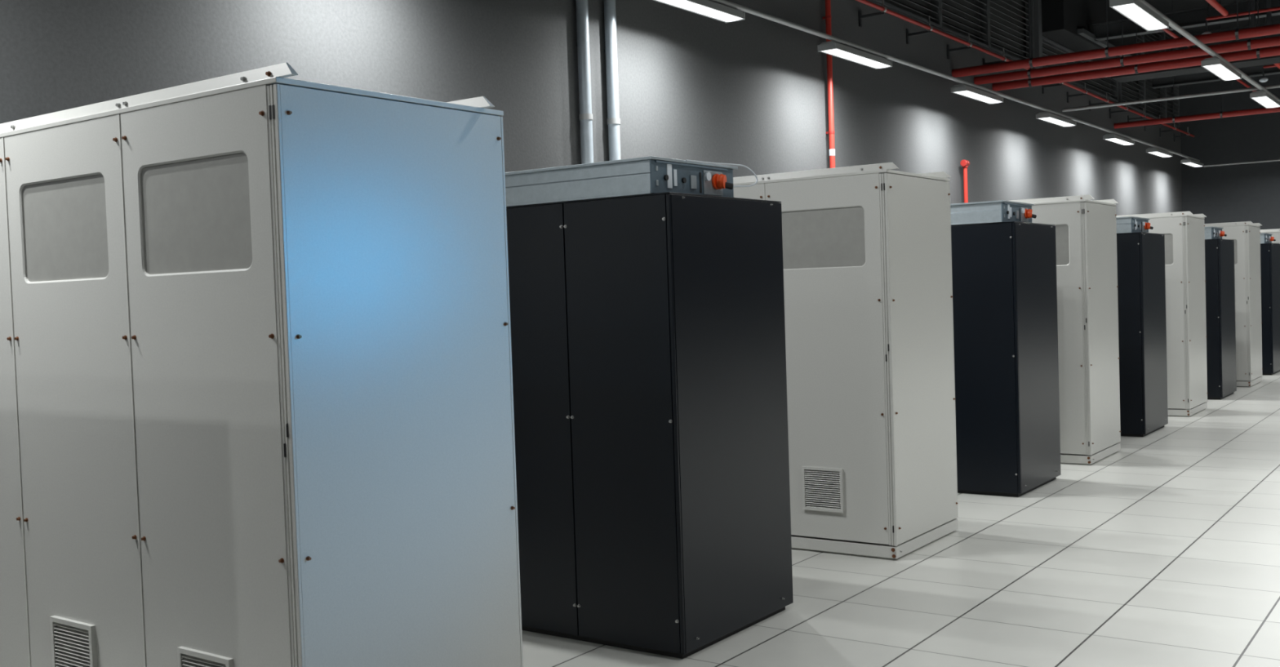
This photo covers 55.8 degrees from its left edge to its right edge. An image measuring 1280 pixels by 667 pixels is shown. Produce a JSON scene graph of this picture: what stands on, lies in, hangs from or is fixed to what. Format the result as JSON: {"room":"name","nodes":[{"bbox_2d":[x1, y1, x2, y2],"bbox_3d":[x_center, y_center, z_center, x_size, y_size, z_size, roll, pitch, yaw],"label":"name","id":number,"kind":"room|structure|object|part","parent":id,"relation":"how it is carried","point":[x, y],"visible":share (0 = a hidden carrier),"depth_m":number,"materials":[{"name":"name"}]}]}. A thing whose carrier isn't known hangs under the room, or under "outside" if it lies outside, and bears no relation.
{"room":"server room","nodes":[
{"label":"server room","id":0,"kind":"room"},
{"bbox_2d":[0,0,1182,215],"bbox_3d":[1.866,-2.045,11.777,0.200,6.300,30.500,-1,2,36],"label":"wall","id":1,"kind":"structure","parent":0,"point":[751,92],"depth_m":9.14,"materials":[{"name":"paint"}]},
{"bbox_2d":[575,0,593,164],"bbox_3d":[-0.388,-1.853,8.366,0.099,6.300,0.094,-1,2,36],"label":"duct pipe","id":2,"kind":"object","parent":1,"relation":"attached to","point":[585,115],"visible":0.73,"depth_m":8.34,"materials":[{"name":"grey"}]},
{"bbox_2d":[603,0,620,160],"bbox_3d":[-0.202,-1.868,8.626,0.099,6.300,0.094,-1,2,36],"label":"duct pipe","id":3,"kind":"object","parent":1,"relation":"attached to","point":[610,18],"visible":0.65,"depth_m":8.59,"materials":[{"name":"grey"}]},
{"bbox_2d":[822,0,835,168],"bbox_3d":[1.797,-2.031,11.433,0.084,6.300,0.060,-1,2,36],"label":"red standpipe","id":4,"kind":"object","parent":1,"relation":"attached to","point":[828,17],"visible":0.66,"depth_m":11.40,"materials":[{"name":"metal"}]},
{"bbox_2d":[871,0,882,4],"bbox_3d":[1.980,-4.280,11.873,0.106,1.810,1.580,-1,2,36],"label":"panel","id":5,"kind":"object","parent":1,"relation":"attached to","point":[880,2],"visible":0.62,"depth_m":12.45,"materials":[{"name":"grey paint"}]},
{"bbox_2d":[880,0,941,28],"bbox_3d":[2.910,-4.356,13.173,0.106,1.810,1.580,-1,2,36],"label":"panel","id":6,"kind":"object","parent":1,"relation":"attached to","point":[935,18],"visible":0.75,"depth_m":13.54,"materials":[{"name":"grey paint"}]},
{"bbox_2d":[940,0,989,48],"bbox_3d":[3.839,-4.431,14.473,0.106,1.810,1.580,-1,2,36],"label":"panel","id":7,"kind":"object","parent":1,"relation":"attached to","point":[984,25],"visible":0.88,"depth_m":14.80,"materials":[{"name":"grey paint"}]},
{"bbox_2d":[988,0,1035,60],"bbox_3d":[4.827,-4.512,15.854,0.106,1.810,1.780,-1,2,36],"label":"panel","id":8,"kind":"object","parent":1,"relation":"attached to","point":[1026,6],"visible":0.71,"depth_m":16.00,"materials":[{"name":"grey paint"}]},
{"bbox_2d":[854,0,1195,142],"bbox_3d":[5.050,-3.417,15.820,0.288,0.260,19.900,-1,2,36],"label":"pipe","id":9,"kind":"object","parent":1,"relation":"attached to","point":[882,9],"visible":0.79,"depth_m":14.01,"materials":[{"name":"metal"}]},
{"bbox_2d":[1033,0,1042,68],"bbox_3d":[5.418,-4.569,16.652,0.180,1.830,0.150,-1,2,36],"label":"wall column","id":10,"kind":"structure","parent":1,"relation":"attached to","point":[1037,3],"depth_m":16.58,"materials":[{"name":"metal"}]},
{"bbox_2d":[1042,36,1118,102],"bbox_3d":[6.703,-3.999,18.469,0.106,0.480,4.220,-1,2,36],"label":"panel","id":11,"kind":"object","parent":1,"relation":"attached to","point":[1114,86],"visible":0.32,"depth_m":18.76,"materials":[{"name":"grey paint"}]},
{"bbox_2d":[1041,0,1136,68],"bbox_3d":[6.756,-4.770,18.275,0.470,1.030,4.000,-1,2,36],"label":"air duct","id":12,"kind":"object","parent":1,"relation":"attached to","point":[1061,20],"visible":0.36,"depth_m":17.21,"materials":[{"name":"black"}]},
{"bbox_2d":[1117,34,1145,113],"bbox_3d":[8.516,-4.813,21.014,0.106,1.810,1.680,-1,2,36],"label":"panel","id":13,"kind":"object","parent":1,"relation":"attached to","point":[1140,38],"visible":0.24,"depth_m":21.50,"materials":[{"name":"grey paint"}]},
{"bbox_2d":[1144,31,1166,119],"bbox_3d":[9.489,-4.892,22.375,0.106,1.810,1.630,-1,2,36],"label":"panel","id":14,"kind":"object","parent":1,"relation":"attached to","point":[1162,106],"visible":0.3,"depth_m":22.87,"materials":[{"name":"grey paint"}]},
{"bbox_2d":[1164,31,1179,128],"bbox_3d":[10.303,-4.959,23.512,0.106,1.810,1.130,-1,2,36],"label":"panel","id":15,"kind":"object","parent":1,"relation":"attached to","point":[1176,104],"visible":0.24,"depth_m":23.92,"materials":[{"name":"grey paint"}]},
{"bbox_2d":[521,371,1279,666],"bbox_3d":[7.228,1.113,8.127,13.120,0.120,30.900,-1,2,36],"label":"floor","id":16,"kind":"structure","parent":0,"point":[1162,549],"depth_m":6.30,"materials":[{"name":"tile"}]},
{"bbox_2d":[0,62,523,666],"bbox_3d":[-1.580,0.347,4.442,2.242,2.254,0.968,-1,2,36],"label":"tall cabinet","id":17,"kind":"object","parent":16,"relation":"on","point":[256,393],"visible":1,"depth_m":3.82,"materials":[{"name":"white metal"}]},
{"bbox_3d":[-2.488,0.358,4.527,0.646,2.107,0.018,-1,2,36],"label":"door","id":18,"kind":"part","parent":17,"relation":"part of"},
{"bbox_2d":[49,615,97,666],"bbox_3d":[-1.952,1.117,4.167,0.261,0.256,0.016,-1,2,36],"label":"vent grille","id":19,"kind":"object","parent":17,"relation":"attached to","point":[73,638],"depth_m":4.16,"materials":[{"name":"grey paint"}]},
{"bbox_3d":[-1.923,0.353,4.123,0.720,2.107,0.018,-1,2,36],"label":"door","id":20,"kind":"part","parent":17,"relation":"part of","materials":[{"name":"metal"}]},
{"bbox_2d":[177,645,233,666],"bbox_3d":[-1.337,1.111,3.727,0.263,0.256,0.016,-1,2,36],"label":"vent grille","id":21,"kind":"object","parent":17,"relation":"attached to","point":[187,655],"depth_m":3.73,"materials":[{"name":"metal"}]},
{"bbox_3d":[-1.322,0.348,3.693,0.733,2.107,0.018,-1,2,36],"label":"door","id":22,"kind":"part","parent":17,"relation":"part of","materials":[{"name":"metal"}]},
{"bbox_3d":[-1.001,0.348,3.471,0.046,2.109,0.029,-1,2,36],"label":"corner post","id":23,"kind":"part","parent":17,"relation":"part of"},
{"bbox_3d":[-0.720,0.325,3.835,0.014,2.106,0.925,-1,2,36],"label":"panel","id":24,"kind":"part","parent":17,"relation":"part of","materials":[{"name":"metal"}]},
{"bbox_3d":[-0.454,0.304,4.221,0.031,2.109,0.011,-1,2,36],"label":"post","id":25,"kind":"part","parent":17,"relation":"part of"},
{"bbox_2d":[505,155,793,658],"bbox_3d":[-0.426,0.304,6.095,2.130,2.149,0.978,-1,2,36],"label":"tall cabinet","id":26,"kind":"object","parent":16,"relation":"on","point":[646,297],"visible":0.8,"depth_m":5.37,"materials":[{"name":"black metal"}]},
{"bbox_3d":[-0.542,0.395,5.602,0.569,1.950,0.014,-1,2,36],"label":"panel","id":27,"kind":"part","parent":26,"relation":"part of","materials":[{"name":"metal"}]},
{"bbox_3d":[-0.082,0.391,5.272,0.550,1.950,0.014,-1,2,36],"label":"panel","id":28,"kind":"part","parent":26,"relation":"part of","materials":[{"name":"metal"}]},
{"bbox_3d":[-0.458,-0.605,6.072,2.119,0.006,0.968,-1,2,36],"label":"plate","id":29,"kind":"part","parent":26,"relation":"part of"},
{"bbox_3d":[0.127,-0.678,5.213,0.005,0.104,0.036,-1,2,36],"label":"label plate","id":30,"kind":"part","parent":26,"relation":"part of","materials":[{"name":"white"}]},
{"bbox_3d":[0.153,-0.676,5.249,0.005,0.072,0.023,-1,2,36],"label":"label plate","id":31,"kind":"part","parent":26,"relation":"part of","materials":[{"name":"white"}]},
{"bbox_3d":[0.151,0.389,5.105,0.019,1.950,0.011,-1,2,36],"label":"corner post","id":32,"kind":"part","parent":26,"relation":"part of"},
{"bbox_3d":[0.243,-0.680,5.376,0.015,0.140,0.669,-1,2,36],"label":"plate","id":33,"kind":"part","parent":26,"relation":"part of","materials":[{"name":"grey metal"}]},
{"bbox_3d":[0.331,-0.683,5.497,0.007,0.108,0.160,-1,2,36],"label":"junction plate","id":34,"kind":"part","parent":26,"relation":"part of","materials":[{"name":"metal"}]},
{"bbox_3d":[0.436,0.366,5.496,0.012,1.950,0.952,-1,2,36],"label":"panel","id":35,"kind":"part","parent":26,"relation":"part of","materials":[{"name":"metal"}]},
{"bbox_2d":[733,162,958,559],"bbox_3d":[0.831,0.151,7.813,2.242,2.254,0.968,-1,2,36],"label":"tall cabinet","id":36,"kind":"object","parent":16,"relation":"on","point":[867,249],"visible":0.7,"depth_m":7.05,"materials":[{"name":"white metal"}]},
{"bbox_3d":[0.488,0.157,7.494,0.720,2.107,0.018,-1,2,36],"label":"door","id":37,"kind":"part","parent":36,"relation":"part of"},
{"bbox_2d":[801,466,844,512],"bbox_3d":[1.073,0.915,7.098,0.263,0.256,0.016,-1,2,36],"label":"vent grille","id":38,"kind":"object","parent":36,"relation":"attached to","point":[822,486],"depth_m":7.10,"materials":[{"name":"metal"}]},
{"bbox_3d":[1.089,0.151,7.064,0.733,2.107,0.018,-1,2,36],"label":"door","id":39,"kind":"part","parent":36,"relation":"part of","materials":[{"name":"metal"}]},
{"bbox_3d":[1.410,0.152,6.842,0.046,2.109,0.029,-1,2,36],"label":"corner post","id":40,"kind":"part","parent":36,"relation":"part of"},
{"bbox_3d":[1.690,0.129,7.206,0.014,2.106,0.925,-1,2,36],"label":"panel","id":41,"kind":"part","parent":36,"relation":"part of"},
{"bbox_3d":[1.956,0.108,7.592,0.031,2.109,0.011,-1,2,36],"label":"post","id":42,"kind":"part","parent":36,"relation":"part of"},
{"bbox_2d":[960,160,969,203],"bbox_3d":[3.871,-0.543,14.258,0.080,2.995,0.110,-1,2,36],"label":"pipe","id":43,"kind":"object","parent":16,"relation":"on","point":[965,164],"visible":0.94,"depth_m":14.19,"materials":[{"name":"metal"}]},
{"bbox_2d":[950,200,1061,497],"bbox_3d":[2.127,0.099,9.666,2.130,2.144,0.978,-1,2,36],"label":"tall cabinet","id":44,"kind":"object","parent":16,"relation":"on","point":[1004,263],"visible":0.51,"depth_m":8.84,"materials":[{"name":"black metal"}]},
{"bbox_3d":[2.472,0.183,8.844,0.550,1.950,0.014,-1,2,36],"label":"panel","id":45,"kind":"part","parent":44,"relation":"part of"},
{"bbox_3d":[2.095,-0.813,9.643,2.119,0.006,0.968,-1,2,36],"label":"plate","id":46,"kind":"part","parent":44,"relation":"part of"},
{"bbox_3d":[2.680,-0.886,8.784,0.005,0.104,0.036,-1,2,36],"label":"label plate","id":47,"kind":"part","parent":44,"relation":"part of","materials":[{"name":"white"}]},
{"bbox_3d":[2.796,-0.888,8.947,0.015,0.140,0.669,-1,2,36],"label":"plate","id":48,"kind":"part","parent":44,"relation":"part of","materials":[{"name":"grey metal"}]},
{"bbox_3d":[2.704,0.180,8.677,0.019,1.950,0.011,-1,2,36],"label":"corner post","id":49,"kind":"part","parent":44,"relation":"part of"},
{"bbox_3d":[2.885,-0.891,9.068,0.007,0.108,0.160,-1,2,36],"label":"junction plate","id":50,"kind":"part","parent":44,"relation":"part of","materials":[{"name":"metal"}]},
{"bbox_3d":[2.989,0.158,9.067,0.012,1.950,0.952,-1,2,36],"label":"panel","id":51,"kind":"part","parent":44,"relation":"part of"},
{"bbox_2d":[1011,195,1120,465],"bbox_3d":[3.142,-0.038,11.045,2.242,2.254,0.968,-1,2,36],"label":"tall cabinet","id":52,"kind":"object","parent":16,"relation":"on","point":[1086,229],"visible":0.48,"depth_m":10.17,"materials":[{"name":"white metal"}]},
{"bbox_3d":[3.400,-0.037,10.296,0.733,2.107,0.018,-1,2,36],"label":"door","id":53,"kind":"part","parent":52,"relation":"part of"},
{"bbox_3d":[3.721,-0.036,10.075,0.046,2.109,0.029,-1,2,36],"label":"corner post","id":54,"kind":"part","parent":52,"relation":"part of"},
{"bbox_3d":[4.001,-0.060,10.438,0.014,2.106,0.925,-1,2,36],"label":"panel","id":55,"kind":"part","parent":52,"relation":"part of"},
{"bbox_3d":[4.268,-0.081,10.824,0.031,2.109,0.011,-1,2,36],"label":"post","id":56,"kind":"part","parent":52,"relation":"part of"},
{"bbox_2d":[1115,216,1168,436],"bbox_3d":[4.288,-0.077,12.688,2.130,2.144,0.978,-1,2,36],"label":"tall cabinet","id":57,"kind":"object","parent":16,"relation":"on","point":[1140,253],"visible":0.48,"depth_m":11.80,"materials":[{"name":"black metal"}]},
{"bbox_3d":[4.632,0.006,11.865,0.550,1.950,0.014,-1,2,36],"label":"panel","id":58,"kind":"part","parent":57,"relation":"part of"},
{"bbox_3d":[4.957,-1.064,11.969,0.015,0.140,0.669,-1,2,36],"label":"plate","id":59,"kind":"part","parent":57,"relation":"part of","materials":[{"name":"grey metal"}]},
{"bbox_3d":[4.256,-0.989,12.664,2.119,0.006,0.968,-1,2,36],"label":"plate","id":60,"kind":"part","parent":57,"relation":"part of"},
{"bbox_3d":[4.865,0.004,11.698,0.019,1.950,0.011,-1,2,36],"label":"corner post","id":61,"kind":"part","parent":57,"relation":"part of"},
{"bbox_3d":[5.045,-1.067,12.089,0.007,0.108,0.160,-1,2,36],"label":"junction plate","id":62,"kind":"part","parent":57,"relation":"part of","materials":[{"name":"metal"}]},
{"bbox_3d":[5.150,-0.019,12.089,0.012,1.950,0.952,-1,2,36],"label":"panel","id":63,"kind":"part","parent":57,"relation":"part of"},
{"bbox_2d":[1115,211,1208,416],"bbox_3d":[5.413,-0.223,14.222,2.242,2.254,0.968,-1,2,36],"label":"tall cabinet","id":64,"kind":"object","parent":16,"relation":"on","point":[1184,232],"visible":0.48,"depth_m":13.33,"materials":[{"name":"white metal"}]},
{"bbox_3d":[5.671,-0.223,13.473,0.733,2.107,0.018,-1,2,36],"label":"door","id":65,"kind":"part","parent":64,"relation":"part of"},
{"bbox_3d":[5.992,-0.222,13.251,0.046,2.109,0.029,-1,2,36],"label":"corner post","id":66,"kind":"part","parent":64,"relation":"part of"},
{"bbox_3d":[6.272,-0.245,13.615,0.014,2.106,0.925,-1,2,36],"label":"panel","id":67,"kind":"part","parent":64,"relation":"part of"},
{"bbox_3d":[6.539,-0.266,14.000,0.031,2.109,0.011,-1,2,36],"label":"post","id":68,"kind":"part","parent":64,"relation":"part of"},
{"bbox_2d":[1204,226,1236,399],"bbox_3d":[6.578,-0.264,15.891,2.130,2.144,0.978,-1,2,36],"label":"tall cabinet","id":69,"kind":"object","parent":16,"relation":"on","point":[1219,252],"visible":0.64,"depth_m":14.98,"materials":[{"name":"black metal"}]},
{"bbox_3d":[6.923,-0.180,15.068,0.550,1.950,0.014,-1,2,36],"label":"panel","id":70,"kind":"part","parent":69,"relation":"part of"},
{"bbox_3d":[7.247,-1.251,15.172,0.015,0.140,0.669,-1,2,36],"label":"plate","id":71,"kind":"part","parent":69,"relation":"part of","materials":[{"name":"grey metal"}]},
{"bbox_3d":[7.155,-0.182,14.901,0.019,1.950,0.011,-1,2,36],"label":"corner post","id":72,"kind":"part","parent":69,"relation":"part of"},
{"bbox_3d":[7.440,-0.205,15.292,0.012,1.950,0.952,-1,2,36],"label":"panel","id":73,"kind":"part","parent":69,"relation":"part of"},
{"bbox_2d":[1204,221,1262,386],"bbox_3d":[7.692,-0.409,17.409,2.242,2.254,0.968,-1,2,36],"label":"tall cabinet","id":74,"kind":"object","parent":16,"relation":"on","point":[1246,235],"visible":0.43,"depth_m":16.50,"materials":[{"name":"white metal"}]},
{"bbox_3d":[7.950,-0.408,16.660,0.733,2.107,0.018,-1,2,36],"label":"door","id":75,"kind":"part","parent":74,"relation":"part of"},
{"bbox_3d":[8.271,-0.408,16.438,0.046,2.109,0.029,-1,2,36],"label":"corner post","id":76,"kind":"part","parent":74,"relation":"part of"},
{"bbox_3d":[8.552,-0.431,16.802,0.014,2.106,0.925,-1,2,36],"label":"panel","id":77,"kind":"part","parent":74,"relation":"part of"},
{"bbox_3d":[8.818,-0.452,17.188,0.031,2.109,0.011,-1,2,36],"label":"post","id":78,"kind":"part","parent":74,"relation":"part of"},
{"bbox_2d":[1260,232,1279,375],"bbox_3d":[8.925,-0.455,19.172,2.130,2.144,0.978,-1,2,36],"label":"tall cabinet","id":79,"kind":"object","parent":16,"relation":"on","point":[1269,251],"visible":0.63,"depth_m":18.24,"materials":[{"name":"black metal"}]},
{"bbox_3d":[9.269,-0.372,18.349,0.550,1.950,0.014,-1,2,36],"label":"panel","id":80,"kind":"part","parent":79,"relation":"part of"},
{"bbox_3d":[9.593,-1.442,18.453,0.015,0.140,0.669,-1,2,36],"label":"plate","id":81,"kind":"part","parent":79,"relation":"part of","materials":[{"name":"grey metal"}]},
{"bbox_3d":[9.502,-0.374,18.182,0.019,1.950,0.011,-1,2,36],"label":"corner post","id":82,"kind":"part","parent":79,"relation":"part of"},
{"bbox_3d":[9.786,-0.397,18.573,0.012,1.950,0.952,-1,2,36],"label":"panel","id":83,"kind":"part","parent":79,"relation":"part of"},
{"bbox_2d":[1260,228,1279,244],"bbox_3d":[9.978,-0.595,20.605,2.242,2.254,0.968,-1,2,36],"label":"tall cabinet","id":84,"kind":"object","parent":16,"relation":"on","point":[1276,233],"visible":0.02,"depth_m":19.71,"materials":[{"name":"white metal"}]},
{"bbox_2d":[1110,45,1279,82],"bbox_3d":[8.021,-3.680,15.896,3.400,0.270,0.500,-1,2,36],"label":"pipe","id":85,"kind":"object","parent":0,"point":[1271,60],"visible":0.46,"depth_m":16.27,"materials":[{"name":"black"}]},
{"bbox_2d":[1144,0,1279,35],"bbox_3d":[7.011,-5.315,7.907,13.120,0.150,30.900,-1,2,36],"label":"ceiling","id":86,"kind":"structure","parent":0,"point":[1163,6],"depth_m":21.56,"materials":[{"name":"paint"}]},
{"bbox_2d":[951,0,1279,77],"bbox_3d":[8.785,-4.205,10.389,12.700,2.356,0.122,-1,2,36],"label":"pipe","id":87,"kind":"object","parent":86,"relation":"hanging from","point":[1237,34],"visible":0.98,"depth_m":13.05,"materials":[{"name":"metal"}]},
{"bbox_2d":[973,0,1279,84],"bbox_3d":[9.204,-4.239,10.974,12.700,2.356,0.122,-1,2,36],"label":"pipe","id":88,"kind":"object","parent":86,"relation":"hanging from","point":[1250,44],"visible":0.98,"depth_m":13.66,"materials":[{"name":"metal"}]},
{"bbox_2d":[991,0,1279,91],"bbox_3d":[9.581,-4.270,11.502,12.700,2.356,0.122,-1,2,36],"label":"pipe","id":89,"kind":"object","parent":86,"relation":"hanging from","point":[1259,53],"visible":0.95,"depth_m":14.22,"materials":[{"name":"metal"}]},
{"bbox_2d":[1113,0,1279,128],"bbox_3d":[12.968,-4.574,16.238,12.700,2.301,0.112,-1,2,36],"label":"pipe","id":90,"kind":"object","parent":86,"relation":"hanging from","point":[1261,110],"visible":0.95,"depth_m":19.22,"materials":[{"name":"metal"}]},
{"bbox_2d":[1137,0,1279,102],"bbox_3d":[4.332,-2.603,9.987,0.048,0.047,30.470,-1,2,36],"label":"conduit","id":91,"kind":"object","parent":86,"relation":"hanging from","point":[1172,24],"visible":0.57,"depth_m":11.14,"materials":[{"name":"grey"}]},
{"bbox_2d":[1109,0,1168,31],"bbox_3d":[3.917,-2.510,9.459,0.172,0.084,1.178,-1,2,36],"label":"ceiling lamp","id":92,"kind":"object","parent":91,"relation":"hanging from","point":[1135,11],"visible":1,"depth_m":9.36,"materials":[{"name":"grey"}]},
{"bbox_2d":[1200,57,1241,80],"bbox_3d":[5.869,-2.670,12.188,0.172,0.084,1.178,-1,2,36],"label":"ceiling lamp","id":93,"kind":"object","parent":91,"relation":"hanging from","point":[1215,65],"visible":1,"depth_m":12.02,"materials":[{"name":"white"}]},
{"bbox_2d":[1204,64,1239,79],"bbox_3d":[5.870,-2.638,12.190,0.152,0.021,1.144,-1,2,36],"label":"diffuser","id":94,"kind":"object","parent":93,"relation":"attached to","point":[1224,72],"depth_m":12.16,"materials":[{"name":"white"}]},
{"bbox_2d":[1249,90,1279,108],"bbox_3d":[7.484,-2.801,14.447,0.172,0.084,1.178,-1,2,36],"label":"ceiling lamp","id":95,"kind":"object","parent":91,"relation":"hanging from","point":[1263,98],"visible":1,"depth_m":14.23,"materials":[{"name":"white"}]},
{"bbox_2d":[1252,96,1279,107],"bbox_3d":[7.486,-2.770,14.448,0.152,0.021,1.144,-1,2,36],"label":"diffuser","id":96,"kind":"object","parent":95,"relation":"attached to","point":[1265,101],"depth_m":14.42,"materials":[{"name":"white"}]},
{"bbox_2d":[1205,0,1228,16],"bbox_3d":[6.415,-4.556,13.577,0.068,1.714,1.550,-1,2,36],"label":"pipe","id":97,"kind":"object","parent":86,"relation":"hanging from","point":[1214,3],"visible":1,"depth_m":13.81,"materials":[{"name":"metal"}]},
{"bbox_2d":[1201,3,1279,34],"bbox_3d":[8.010,-4.623,14.642,2.265,1.759,0.130,-1,2,36],"label":"pipe","id":98,"kind":"object","parent":86,"relation":"hanging from","point":[1273,9],"visible":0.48,"depth_m":15.09,"materials":[{"name":"red"}]},
{"bbox_3d":[7.162,-4.735,15.242,0.019,1.520,0.020,-1,2,36],"label":"hanger rod","id":99,"kind":"part","parent":98,"relation":"part of","materials":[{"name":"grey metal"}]},
{"bbox_2d":[1250,0,1255,27],"bbox_3d":[7.786,-4.670,15.366,0.050,1.700,0.060,-1,2,36],"label":"post","id":100,"kind":"object","parent":86,"relation":"hanging from","point":[1252,2],"visible":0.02,"depth_m":15.36,"materials":[{"name":"grey metal"}]},
{"bbox_2d":[1258,17,1276,82],"bbox_3d":[10.661,-4.841,18.383,2.265,1.759,0.130,-1,2,36],"label":"sprinkler","id":101,"kind":"object","parent":86,"relation":"hanging from","point":[1263,79],"visible":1,"depth_m":18.99,"materials":[{"name":"white"}]},
{"bbox_2d":[1266,0,1271,25],"bbox_3d":[7.933,-4.671,15.261,0.050,1.700,0.060,-1,2,36],"label":"post","id":102,"kind":"object","parent":86,"relation":"hanging from","point":[1268,15],"visible":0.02,"depth_m":15.26,"materials":[{"name":"grey metal"}]},
{"bbox_2d":[1268,35,1279,69],"bbox_3d":[9.323,-4.796,17.730,0.068,1.714,1.700,-1,2,36],"label":"pipe","id":103,"kind":"object","parent":86,"relation":"hanging from","point":[1277,65],"visible":0.17,"depth_m":17.79,"materials":[{"name":"metal"}]},
{"bbox_2d":[1171,21,1279,229],"bbox_3d":[16.038,-2.821,20.489,13.120,6.300,0.200,-1,2,36],"label":"wall","id":104,"kind":"structure","parent":0,"point":[1249,192],"depth_m":23.55,"materials":[{"name":"paint"}]},
{"bbox_2d":[1162,28,1257,91],"bbox_3d":[6.432,-3.756,14.861,0.044,0.043,19.980,-1,2,36],"label":"pipe","id":105,"kind":"object","parent":104,"relation":"attached to","point":[1166,30],"visible":0.21,"depth_m":15.51,"materials":[{"name":"metal"}]},
{"bbox_3d":[-1.799,-1.366,-4.455,13.120,6.300,0.200,-1,2,36],"label":"wall","id":106,"kind":"structure","parent":0,"visible":0},
{"bbox_2d":[709,0,1199,161],"bbox_3d":[2.028,-2.555,10.874,0.040,0.039,29.230,-1,2,36],"label":"conduit","id":107,"kind":"object","parent":106,"relation":"attached to","point":[725,2],"visible":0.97,"depth_m":11.60,"materials":[{"name":"grey"}]},
{"bbox_2d":[653,0,745,22],"bbox_3d":[0.376,-2.362,8.615,0.172,0.084,1.178,-1,2,36],"label":"ceiling lamp","id":108,"kind":"object","parent":107,"relation":"hanging from","point":[707,8],"visible":1,"depth_m":8.73,"materials":[{"name":"grey"}]},
{"bbox_2d":[817,40,892,69],"bbox_3d":[1.933,-2.489,10.792,0.172,0.084,1.178,-1,2,36],"label":"ceiling lamp","id":109,"kind":"object","parent":107,"relation":"hanging from","point":[833,48],"visible":1,"depth_m":10.66,"materials":[{"name":"white"}]},
{"bbox_2d":[822,48,888,68],"bbox_3d":[1.934,-2.458,10.793,0.152,0.021,1.144,-1,2,36],"label":"diffuser","id":110,"kind":"object","parent":109,"relation":"attached to","point":[855,55],"depth_m":10.78,"materials":[{"name":"white"}]},
{"bbox_2d":[951,84,1004,104],"bbox_3d":[3.716,-2.635,13.287,0.172,0.084,1.178,-1,2,36],"label":"ceiling lamp","id":111,"kind":"object","parent":107,"relation":"hanging from","point":[962,90],"visible":1,"depth_m":13.15,"materials":[{"name":"white"}]},
{"bbox_2d":[955,90,1000,103],"bbox_3d":[3.718,-2.603,13.288,0.152,0.021,1.144,-1,2,36],"label":"diffuser","id":112,"kind":"object","parent":111,"relation":"attached to","point":[980,95],"depth_m":13.28,"materials":[{"name":"white"}]},
{"bbox_2d":[1035,111,1076,127],"bbox_3d":[5.384,-2.771,15.619,0.172,0.084,1.178,-1,2,36],"label":"ceiling lamp","id":113,"kind":"object","parent":107,"relation":"hanging from","point":[1050,117],"visible":1,"depth_m":15.47,"materials":[{"name":"white"}]},
{"bbox_2d":[1039,117,1075,126],"bbox_3d":[5.385,-2.739,15.620,0.152,0.021,1.144,-1,2,36],"label":"diffuser","id":114,"kind":"object","parent":113,"relation":"attached to","point":[1062,122],"depth_m":15.64,"materials":[{"name":"white"}]},
{"bbox_2d":[1102,133,1134,145],"bbox_3d":[7.202,-2.919,18.162,0.172,0.084,1.178,-1,2,36],"label":"ceiling lamp","id":115,"kind":"object","parent":107,"relation":"hanging from","point":[1113,138],"visible":1,"depth_m":17.99,"materials":[{"name":"white"}]},
{"bbox_2d":[1106,137,1133,145],"bbox_3d":[7.204,-2.888,18.163,0.152,0.021,1.144,-1,2,36],"label":"diffuser","id":116,"kind":"object","parent":115,"relation":"attached to","point":[1123,141],"depth_m":18.16,"materials":[{"name":"white"}]},
{"bbox_2d":[1146,147,1173,157],"bbox_3d":[8.725,-3.043,20.291,0.172,0.084,1.178,-1,2,36],"label":"ceiling lamp","id":117,"kind":"object","parent":107,"relation":"hanging from","point":[1155,151],"visible":1,"depth_m":20.12,"materials":[{"name":"white"}]},
{"bbox_2d":[1149,151,1171,157],"bbox_3d":[8.726,-3.012,20.292,0.152,0.021,1.144,-1,2,36],"label":"diffuser","id":118,"kind":"object","parent":117,"relation":"attached to","point":[1162,154],"depth_m":20.33,"materials":[{"name":"white"}]},
{"bbox_2d":[1180,158,1203,167],"bbox_3d":[10.241,-3.167,22.412,0.172,0.084,1.178,-1,2,36],"label":"ceiling lamp","id":119,"kind":"object","parent":107,"relation":"hanging from","point":[1188,162],"visible":1,"depth_m":22.18,"materials":[{"name":"white"}]},
{"bbox_2d":[1183,162,1202,167],"bbox_3d":[10.242,-3.135,22.413,0.152,0.021,1.144,-1,2,36],"label":"diffuser","id":120,"kind":"object","parent":119,"relation":"attached to","point":[1192,164],"depth_m":22.48,"materials":[{"name":"white"}]},
{"bbox_3d":[12.373,-2.141,4.258,0.200,6.300,30.500,-1,2,36],"label":"wall","id":121,"kind":"structure","parent":0,"visible":0},
{"bbox_2d":[1062,84,1279,111],"bbox_3d":[10.379,-2.923,12.075,12.110,0.039,0.040,-1,2,36],"label":"conduit","id":122,"kind":"object","parent":121,"relation":"attached to","point":[1271,86],"visible":1,"depth_m":14.83,"materials":[{"name":"grey"}]},
{"bbox_2d":[1092,0,1279,41],"bbox_3d":[11.595,-4.410,13.974,12.300,0.220,0.180,-1,2,36],"label":"ceiling beam","id":123,"kind":"structure","parent":121,"relation":"attached to","point":[1193,18],"depth_m":16.79,"materials":[{"name":"metal"}]},
{"bbox_2d":[1077,28,1132,57],"bbox_3d":[7.323,-4.344,18.572,0.080,0.060,3.900,-1,2,36],"label":"brace","id":124,"kind":"object","parent":123,"relation":"attached to","point":[1082,32],"visible":0.36,"depth_m":17.45,"materials":[{"name":"grey paint"}]},
{"bbox_2d":[1151,63,1279,88],"bbox_3d":[14.421,-4.616,18.218,12.640,0.250,0.180,-1,2,36],"label":"ceiling beam","id":125,"kind":"structure","parent":121,"relation":"attached to","point":[1254,71],"depth_m":21.42,"materials":[{"name":"metal"}]},
{"bbox_2d":[1203,159,1279,167],"bbox_3d":[15.723,-3.244,19.582,12.150,0.035,0.036,-1,2,36],"label":"conduit","id":126,"kind":"object","parent":121,"relation":"attached to","point":[1273,160],"visible":1,"depth_m":22.71,"materials":[{"name":"grey"}]}
]}

